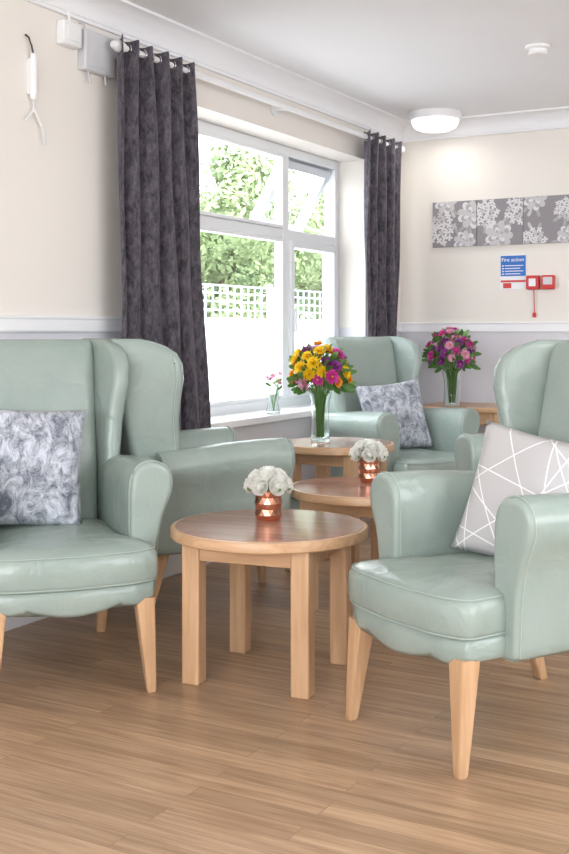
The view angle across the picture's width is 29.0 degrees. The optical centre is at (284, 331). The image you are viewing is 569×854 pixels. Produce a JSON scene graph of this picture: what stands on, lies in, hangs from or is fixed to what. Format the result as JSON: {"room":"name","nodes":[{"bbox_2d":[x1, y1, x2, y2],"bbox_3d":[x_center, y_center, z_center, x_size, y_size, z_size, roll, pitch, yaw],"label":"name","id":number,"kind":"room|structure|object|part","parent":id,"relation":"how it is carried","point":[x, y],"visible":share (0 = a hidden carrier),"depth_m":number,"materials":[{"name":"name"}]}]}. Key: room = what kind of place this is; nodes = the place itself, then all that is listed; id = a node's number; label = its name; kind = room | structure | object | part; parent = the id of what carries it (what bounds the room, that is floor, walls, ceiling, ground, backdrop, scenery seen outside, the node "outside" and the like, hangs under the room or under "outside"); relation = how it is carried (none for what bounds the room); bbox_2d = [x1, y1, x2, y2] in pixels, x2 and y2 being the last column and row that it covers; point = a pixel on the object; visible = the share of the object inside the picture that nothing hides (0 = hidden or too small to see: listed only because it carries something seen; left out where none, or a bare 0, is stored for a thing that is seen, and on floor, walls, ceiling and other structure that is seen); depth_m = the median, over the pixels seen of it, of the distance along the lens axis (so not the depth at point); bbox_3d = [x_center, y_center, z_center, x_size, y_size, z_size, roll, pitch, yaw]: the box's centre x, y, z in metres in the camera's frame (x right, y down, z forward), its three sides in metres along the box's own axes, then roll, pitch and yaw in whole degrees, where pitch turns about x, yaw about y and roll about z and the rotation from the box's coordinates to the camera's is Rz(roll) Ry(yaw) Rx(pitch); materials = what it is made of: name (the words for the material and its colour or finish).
{"room":"care facility","nodes":[
{"label":"care facility","id":0,"kind":"room"},
{"bbox_2d":[0,0,399,480],"bbox_3d":[-1.679,-0.135,3.472,0.300,2.570,9.620,0,0,29],"label":"wall","id":1,"kind":"structure","parent":0,"point":[60,236],"depth_m":4.61,"materials":[{"name":"beige paint"}]},
{"bbox_2d":[25,34,45,144],"bbox_3d":[-0.988,-0.961,4.362,0.036,0.424,0.122,0,0,29],"label":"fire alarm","id":2,"kind":"object","parent":1,"relation":"attached to","point":[32,60],"visible":1,"depth_m":4.34,"materials":[{"name":"white plastic"}]},
{"bbox_2d":[0,315,121,332],"bbox_3d":[-2.257,-0.032,2.111,0.020,0.068,6.680,0,0,29],"label":"trim","id":3,"kind":"structure","parent":1,"relation":"attached to","point":[8,323],"depth_m":4.48,"materials":[{"name":"white paint"}]},
{"bbox_2d":[56,11,81,49],"bbox_3d":[-0.885,-1.256,4.532,0.050,0.161,0.115,0,0,29],"label":"junction box","id":4,"kind":"object","parent":1,"relation":"attached to","point":[68,33],"visible":1,"depth_m":4.50,"materials":[{"name":"white plastic"}]},
{"bbox_2d":[78,22,114,85],"bbox_3d":[-0.799,-1.174,4.686,0.048,0.249,0.201,0,0,29],"label":"control box","id":5,"kind":"object","parent":1,"relation":"attached to","point":[96,56],"visible":0.91,"depth_m":4.65,"materials":[{"name":"grey plastic"}]},
{"bbox_2d":[5,554,211,630],"bbox_3d":[-1.541,1.090,3.394,0.016,0.120,9.620,0,0,29],"label":"baseboard","id":6,"kind":"structure","parent":1,"relation":"attached to","point":[174,564],"depth_m":5.14,"materials":[{"name":"white paint"}]},
{"bbox_2d":[24,0,409,141],"bbox_3d":[-1.495,-1.363,3.369,0.120,0.115,9.620,0,0,29],"label":"trim","id":7,"kind":"structure","parent":1,"relation":"attached to","point":[116,17],"depth_m":5.49,"materials":[{"name":"white paint"}]},
{"bbox_2d":[110,39,404,152],"bbox_3d":[0.002,-1.220,6.038,0.127,0.060,3.120,0,0,29],"label":"curtain rod","id":8,"kind":"object","parent":1,"relation":"attached to","point":[116,45],"visible":0.72,"depth_m":5.71,"materials":[{"name":"white plastic"}]},
{"bbox_2d":[117,34,210,429],"bbox_3d":[-0.538,-0.385,4.992,0.089,1.752,0.738,0,0,29],"label":"curtain","id":9,"kind":"object","parent":8,"relation":"hanging from","point":[159,170],"visible":0.79,"depth_m":4.95,"materials":[{"name":"fabric"}]},
{"bbox_2d":[363,129,401,336],"bbox_3d":[0.629,-0.386,7.081,0.090,1.751,0.535,0,0,29],"label":"curtain","id":10,"kind":"object","parent":8,"relation":"hanging from","point":[382,163],"visible":0.81,"depth_m":7.05,"materials":[{"name":"fabric"}]},
{"bbox_2d":[211,404,311,427],"bbox_3d":[-0.117,0.470,6.110,0.250,0.040,2.430,0,0,29],"label":"windowsill","id":11,"kind":"object","parent":1,"relation":"attached to","point":[235,420],"visible":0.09,"depth_m":5.93,"materials":[{"name":"white paint"}]},
{"bbox_2d":[264,370,281,414],"bbox_3d":[-0.059,0.329,6.015,0.105,0.239,0.104,0,0,29],"label":"bud vase","id":12,"kind":"object","parent":11,"relation":"on","point":[273,407],"visible":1,"depth_m":5.99,"materials":[{"name":"clear glass"}]},
{"bbox_3d":[-0.061,0.375,6.015,0.081,0.148,0.081,0,0,29],"label":"glass","id":13,"kind":"part","parent":12,"relation":"part of","materials":[{"name":"white"}]},
{"bbox_2d":[198,130,336,405],"bbox_3d":[-0.242,-0.330,6.180,0.087,1.448,2.238,0,0,29],"label":"casement","id":14,"kind":"object","parent":1,"relation":"attached to","point":[329,253],"visible":0.54,"depth_m":6.54,"materials":[{"name":"white plastic"}]},
{"bbox_2d":[198,120,338,415],"bbox_3d":[-0.243,-0.330,6.181,0.060,1.560,2.350,0,0,29],"label":"frame","id":15,"kind":"object","parent":1,"relation":"attached to","point":[332,166],"visible":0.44,"depth_m":6.58,"materials":[{"name":"white plastic"}]},
{"bbox_2d":[249,159,331,231],"bbox_3d":[0.037,-0.847,6.953,0.284,0.434,0.612,0,0,29],"label":"sash","id":16,"kind":"object","parent":1,"relation":"attached to","point":[268,192],"visible":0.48,"depth_m":6.96,"materials":[{"name":"grey plastic"}]},
{"bbox_2d":[263,217,329,331],"bbox_3d":[0.084,-0.355,6.906,0.267,0.711,0.536,0,0,29],"label":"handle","id":17,"kind":"structure","parent":1,"relation":"in","point":[295,311],"depth_m":6.73,"materials":[{"name":"white plastic"}]},
{"bbox_2d":[397,322,401,331],"bbox_3d":[0.675,-0.032,7.351,0.020,0.068,0.550,0,0,29],"label":"trim","id":18,"kind":"structure","parent":1,"relation":"attached to","point":[399,324],"depth_m":7.54,"materials":[{"name":"white paint"}]},
{"bbox_2d":[0,517,568,853],"bbox_3d":[0.896,1.190,2.031,5.600,0.080,9.620,0,0,29],"label":"floor","id":19,"kind":"structure","parent":0,"point":[92,761],"depth_m":3.06,"materials":[{"name":"brown wood"}]},
{"bbox_2d":[0,339,172,692],"bbox_3d":[-0.810,0.588,3.818,0.728,1.124,0.937,0,0,-21],"label":"wingback armchair","id":20,"kind":"object","parent":19,"relation":"on","point":[103,562],"visible":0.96,"depth_m":3.67,"materials":[{"name":"green leather"}]},
{"bbox_3d":[-0.885,1.000,3.367,0.064,0.300,0.074,0,0,-21],"label":"leg","id":21,"kind":"part","parent":20,"relation":"part of","materials":[{"name":"brown wood"}]},
{"bbox_2d":[0,409,85,524],"bbox_3d":[-0.915,0.470,3.839,0.452,0.439,0.180,0,0,-16],"label":"velvet cushion","id":22,"kind":"object","parent":20,"relation":"on","point":[40,451],"visible":0.99,"depth_m":3.80,"materials":[{"name":"grey fabric"}]},
{"bbox_3d":[-0.926,0.401,4.116,0.450,0.746,0.249,0,0,-21],"label":"backrest","id":23,"kind":"part","parent":20,"relation":"part of","materials":[{"name":"green leather"}]},
{"bbox_3d":[-0.782,0.839,3.746,0.536,0.088,0.744,0,0,-21],"label":"seat rail","id":24,"kind":"part","parent":20,"relation":"part of","materials":[{"name":"green leather"}]},
{"bbox_2d":[0,518,157,594],"bbox_3d":[-0.762,0.736,3.695,0.554,0.136,0.674,0,0,-21],"label":"seat cushion","id":25,"kind":"object","parent":20,"relation":"on","point":[94,556],"depth_m":3.45,"materials":[{"name":"green leather"}]},
{"bbox_3d":[-0.697,1.000,4.176,0.058,0.300,0.134,0,0,-21],"label":"leg","id":26,"kind":"part","parent":20,"relation":"part of","materials":[{"name":"brown wood"}]},
{"bbox_3d":[-0.545,0.649,3.931,0.149,0.436,0.572,0,0,-21],"label":"arm","id":27,"kind":"part","parent":20,"relation":"part of","materials":[{"name":"green leather"}]},
{"bbox_3d":[-0.450,1.000,3.536,0.064,0.300,0.074,0,0,-21],"label":"leg","id":28,"kind":"part","parent":20,"relation":"part of","materials":[{"name":"brown wood"}]},
{"bbox_2d":[83,338,299,627],"bbox_3d":[-0.360,0.588,4.643,0.937,1.124,0.728,0,0,-27],"label":"wingback armchair","id":29,"kind":"object","parent":19,"relation":"on","point":[209,469],"visible":0.41,"depth_m":4.27,"materials":[{"name":"green leather"}]},
{"bbox_3d":[-0.516,1.000,4.301,0.133,0.300,0.058,0,0,-27],"label":"leg","id":30,"kind":"part","parent":29,"relation":"part of","materials":[{"name":"brown wood"}]},
{"bbox_3d":[-0.498,0.649,4.896,0.572,0.436,0.149,0,0,-27],"label":"arm","id":31,"kind":"part","parent":29,"relation":"part of","materials":[{"name":"green leather"}]},
{"bbox_3d":[-0.238,0.649,4.381,0.572,0.436,0.149,0,0,-27],"label":"arm","id":32,"kind":"part","parent":29,"relation":"part of","materials":[{"name":"green leather"}]},
{"bbox_3d":[-0.114,1.000,5.028,0.074,0.300,0.064,0,0,-27],"label":"leg","id":33,"kind":"part","parent":29,"relation":"part of","materials":[{"name":"brown wood"}]},
{"bbox_2d":[170,509,367,699],"bbox_3d":[-0.051,0.899,3.718,0.666,0.501,0.666,0,0,21],"label":"round coffee table","id":34,"kind":"object","parent":19,"relation":"on","point":[300,540],"visible":0.98,"depth_m":3.58,"materials":[{"name":"brown wood"}]},
{"bbox_2d":[243,466,293,521],"bbox_3d":[-0.056,0.556,3.800,0.174,0.184,0.173,0,0,29],"label":"pot","id":35,"kind":"object","parent":34,"relation":"on","point":[268,484],"visible":1,"depth_m":3.76,"materials":[{"name":"brown"}]},
{"bbox_3d":[-0.055,0.596,3.801,0.098,0.105,0.096,0,0,29],"label":"faceted pot","id":36,"kind":"part","parent":35,"relation":"part of","materials":[{"name":"orange metal"}]},
{"bbox_2d":[291,476,373,610],"bbox_3d":[0.353,0.899,4.638,0.666,0.501,0.666,0,0,24],"label":"round coffee table","id":37,"kind":"object","parent":19,"relation":"on","point":[344,495],"visible":0.38,"depth_m":4.48,"materials":[{"name":"brown wood"}]},
{"bbox_2d":[349,439,388,482],"bbox_3d":[0.364,0.556,4.768,0.174,0.184,0.173,0,0,6],"label":"pot","id":38,"kind":"object","parent":37,"relation":"on","point":[368,453],"visible":0.99,"depth_m":4.73,"materials":[{"name":"brown"}]},
{"bbox_3d":[0.365,0.596,4.769,0.098,0.105,0.096,0,0,6],"label":"faceted pot","id":39,"kind":"part","parent":38,"relation":"part of","materials":[{"name":"orange metal"}]},
{"bbox_2d":[285,437,393,571],"bbox_3d":[0.254,0.843,5.358,0.560,0.614,0.560,0,0,29],"label":"round side table","id":40,"kind":"object","parent":19,"relation":"on","point":[334,452],"visible":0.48,"depth_m":5.23,"materials":[{"name":"brown wood"}]},
{"bbox_2d":[287,341,356,441],"bbox_3d":[0.174,0.292,5.397,0.359,0.485,0.348,0,0,29],"label":"vase","id":41,"kind":"object","parent":40,"relation":"on","point":[334,373],"visible":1,"depth_m":5.35,"materials":[{"name":"clear glass"}]},
{"bbox_2d":[319,336,479,476],"bbox_3d":[0.663,0.588,6.277,0.728,1.124,0.937,0,0,-32],"label":"wingback armchair","id":42,"kind":"object","parent":19,"relation":"on","point":[385,360],"visible":0.34,"depth_m":6.30,"materials":[{"name":"green leather"}]},
{"bbox_3d":[0.413,0.649,6.133,0.149,0.436,0.572,0,0,-32],"label":"arm","id":43,"kind":"part","parent":42,"relation":"part of","materials":[{"name":"green leather"}]},
{"bbox_3d":[0.494,0.401,6.549,0.450,0.746,0.249,0,0,-32],"label":"backrest","id":44,"kind":"part","parent":42,"relation":"part of","materials":[{"name":"green leather"}]},
{"bbox_2d":[356,378,433,448],"bbox_3d":[0.633,0.485,6.326,0.453,0.431,0.170,0,0,-18],"label":"velvet cushion","id":45,"kind":"object","parent":42,"relation":"on","point":[402,399],"visible":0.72,"depth_m":6.29,"materials":[{"name":"grey fabric"}]},
{"bbox_2d":[393,447,456,471],"bbox_3d":[0.732,0.736,6.165,0.554,0.136,0.674,0,0,-32],"label":"seat cushion","id":46,"kind":"object","parent":42,"relation":"on","point":[414,458],"depth_m":5.89,"materials":[{"name":"green leather"}]},
{"bbox_3d":[0.903,0.649,6.437,0.149,0.436,0.572,0,0,-32],"label":"arm","id":47,"kind":"part","parent":42,"relation":"part of","materials":[{"name":"green leather"}]},
{"bbox_2d":[345,340,568,779],"bbox_3d":[0.683,0.588,3.269,0.937,1.124,0.728,0,0,-31],"label":"wingback armchair","id":48,"kind":"object","parent":19,"relation":"on","point":[422,595],"visible":0.93,"depth_m":3.01,"materials":[{"name":"green leather"}]},
{"bbox_3d":[0.227,1.000,3.268,0.074,0.300,0.064,0,0,-31],"label":"leg","id":49,"kind":"part","parent":48,"relation":"part of","materials":[{"name":"brown wood"}]},
{"bbox_3d":[0.544,0.649,3.521,0.572,0.436,0.149,0,0,-31],"label":"arm","id":50,"kind":"part","parent":48,"relation":"part of","materials":[{"name":"green leather"}]},
{"bbox_2d":[348,551,505,640],"bbox_3d":[0.570,0.736,3.201,0.674,0.136,0.554,0,0,-31],"label":"seat cushion","id":51,"kind":"object","parent":48,"relation":"on","point":[424,595],"depth_m":2.98,"materials":[{"name":"green leather"}]},
{"bbox_3d":[0.617,0.839,3.229,0.744,0.088,0.536,0,0,-31],"label":"seat rail","id":52,"kind":"part","parent":48,"relation":"part of","materials":[{"name":"green leather"}]},
{"bbox_3d":[0.465,1.000,2.868,0.074,0.300,0.064,0,0,-31],"label":"leg","id":53,"kind":"part","parent":48,"relation":"part of","materials":[{"name":"brown wood"}]},
{"bbox_2d":[450,420,568,556],"bbox_3d":[0.731,0.498,3.263,0.467,0.454,0.177,0,0,37],"label":"patterned cushion","id":54,"kind":"object","parent":48,"relation":"on","point":[511,461],"visible":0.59,"depth_m":3.27,"materials":[{"name":"fabric"}]},
{"bbox_3d":[0.839,0.649,3.026,0.572,0.436,0.149,0,0,-31],"label":"arm","id":55,"kind":"part","parent":48,"relation":"part of","materials":[{"name":"green leather"}]},
{"bbox_3d":[0.815,1.000,3.620,0.133,0.300,0.058,0,0,-31],"label":"leg","id":56,"kind":"part","parent":48,"relation":"part of","materials":[{"name":"brown wood"}]},
{"bbox_3d":[0.958,0.401,3.432,0.249,0.746,0.450,0,0,-31],"label":"backrest","id":57,"kind":"part","parent":48,"relation":"part of","materials":[{"name":"green leather"}]},
{"bbox_2d":[422,401,498,424],"bbox_3d":[1.186,0.807,7.014,0.580,0.685,0.500,0,0,29],"label":"side table","id":58,"kind":"object","parent":19,"relation":"on","point":[486,411],"visible":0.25,"depth_m":6.78,"materials":[{"name":"brown wood"}]},
{"bbox_2d":[422,327,481,405],"bbox_3d":[1.050,0.214,6.949,0.344,0.499,0.370,0,0,-27],"label":"vase","id":59,"kind":"object","parent":58,"relation":"on","point":[443,358],"visible":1,"depth_m":6.90,"materials":[{"name":"clear glass"}]},
{"bbox_2d":[454,433,484,470],"bbox_3d":[1.126,0.588,4.507,0.937,1.124,0.728,0,0,-26],"label":"wingback armchair","id":60,"kind":"object","parent":19,"relation":"on","point":[467,447],"visible":0.09,"depth_m":4.62,"materials":[{"name":"green leather"}]},
{"bbox_2d":[127,0,568,121],"bbox_3d":[0.852,-1.495,2.056,6.100,0.150,10.020,0,0,29],"label":"ceiling","id":61,"kind":"structure","parent":0,"point":[398,58],"depth_m":5.39,"materials":[{"name":"white paint"}]},
{"bbox_2d":[408,108,461,132],"bbox_3d":[0.976,-1.359,7.131,0.344,0.122,0.344,0,0,29],"label":"ceiling light","id":62,"kind":"object","parent":61,"relation":"attached to","point":[426,120],"depth_m":7.01,"materials":[{"name":"white plastic"}]},
{"bbox_2d":[525,43,549,56],"bbox_3d":[1.257,-1.395,5.462,0.124,0.050,0.124,0,0,29],"label":"smoke detector","id":63,"kind":"object","parent":61,"relation":"attached to","point":[534,49],"visible":1,"depth_m":5.42,"materials":[{"name":"white plastic"}]},
{"bbox_2d":[400,128,568,433],"bbox_3d":[3.162,-0.135,6.389,5.900,2.570,0.200,0,0,29],"label":"wall","id":64,"kind":"structure","parent":0,"point":[444,284],"depth_m":7.32,"materials":[{"name":"beige paint"}]},
{"bbox_2d":[432,200,476,247],"bbox_3d":[1.144,-0.725,7.393,0.311,0.305,0.019,0,0,29],"label":"print","id":65,"kind":"object","parent":64,"relation":"attached to","point":[454,223],"visible":1,"depth_m":7.38,"materials":[{"name":"grey fabric"}]},
{"bbox_2d":[401,322,568,331],"bbox_3d":[3.240,-0.032,6.220,5.600,0.068,0.020,0,0,29],"label":"trim","id":66,"kind":"structure","parent":64,"relation":"attached to","point":[406,326],"depth_m":7.26,"materials":[{"name":"white paint"}]},
{"bbox_2d":[402,106,568,142],"bbox_3d":[3.215,-1.363,6.176,5.600,0.115,0.120,0,0,29],"label":"trim","id":67,"kind":"structure","parent":64,"relation":"attached to","point":[555,117],"depth_m":7.20,"materials":[{"name":"white paint"}]},
{"bbox_2d":[477,197,522,245],"bbox_3d":[1.418,-0.725,7.239,0.312,0.305,0.019,0,0,29],"label":"print","id":68,"kind":"object","parent":64,"relation":"attached to","point":[499,221],"visible":1,"depth_m":7.23,"materials":[{"name":"grey fabric"}]},
{"bbox_2d":[500,255,526,288],"bbox_3d":[1.498,-0.393,7.201,0.176,0.223,0.010,0,0,29],"label":"sign","id":69,"kind":"object","parent":64,"relation":"attached to","point":[513,268],"visible":1,"depth_m":7.20,"materials":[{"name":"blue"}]},
{"bbox_2d":[526,275,539,316],"bbox_3d":[1.608,-0.230,7.114,0.083,0.270,0.054,0,0,29],"label":"fire alarm","id":70,"kind":"object","parent":64,"relation":"attached to","point":[532,281],"visible":1,"depth_m":7.09,"materials":[{"name":"red plastic"}]},
{"bbox_3d":[1.596,-0.320,7.091,0.045,0.050,0.004,0,0,29],"label":"glass","id":71,"kind":"part","parent":70,"relation":"part of","materials":[{"name":"white glass"}]},
{"bbox_3d":[1.617,-0.185,7.123,0.020,0.180,0.017,0,0,29],"label":"key cord","id":72,"kind":"part","parent":70,"relation":"part of","materials":[{"name":"red plastic"}]},
{"bbox_2d":[523,194,568,243],"bbox_3d":[1.693,-0.725,7.085,0.312,0.305,0.020,0,0,29],"label":"print","id":73,"kind":"object","parent":64,"relation":"attached to","point":[545,218],"visible":1,"depth_m":7.08,"materials":[{"name":"grey fabric"}]},
{"bbox_2d":[541,275,554,288],"bbox_3d":[1.695,-0.320,7.071,0.083,0.090,0.043,0,0,29],"label":"box","id":74,"kind":"object","parent":64,"relation":"attached to","point":[547,281],"visible":1,"depth_m":7.05,"materials":[{"name":"red plastic"}]},
{"label":"outside","id":75,"kind":"structure","parent":0,"visible":0},
{"bbox_3d":[-12.887,1.300,24.399,39.700,0.100,60.000,0,0,29],"label":"ground","id":76,"kind":"structure","parent":75,"visible":0},
{"bbox_2d":[199,140,319,318],"bbox_3d":[-1.362,-0.946,16.959,3.514,4.404,3.823,0,0,29],"label":"tree","id":77,"kind":"object","parent":76,"relation":"on","point":[235,183],"visible":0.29,"depth_m":16.42,"materials":[{"name":"green plant"}]},
{"bbox_2d":[202,283,321,415],"bbox_3d":[0.760,0.325,15.674,0.100,1.850,24.100,0,0,29],"label":"fence","id":78,"kind":"object","parent":76,"relation":"on","point":[240,351],"visible":0.06,"depth_m":13.45,"materials":[{"name":"white paint"}]},
{"bbox_2d":[200,154,323,319],"bbox_3d":[-0.117,-1.092,20.425,4.443,4.695,4.132,0,0,-42],"label":"tree","id":79,"kind":"object","parent":76,"relation":"on","point":[318,214],"visible":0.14,"depth_m":19.03,"materials":[{"name":"green plant"}]},
{"bbox_2d":[209,187,323,318],"bbox_3d":[0.878,-1.331,25.618,5.318,5.173,4.503,0,0,-13],"label":"tree","id":80,"kind":"object","parent":76,"relation":"on","point":[306,192],"visible":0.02,"depth_m":25.01,"materials":[{"name":"green plant"}]},
{"bbox_2d":[296,190,323,319],"bbox_3d":[1.685,-0.913,22.582,3.804,4.339,4.216,0,0,-14],"label":"tree","id":81,"kind":"object","parent":76,"relation":"on","point":[322,195],"visible":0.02,"depth_m":22.08,"materials":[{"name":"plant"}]}
]}

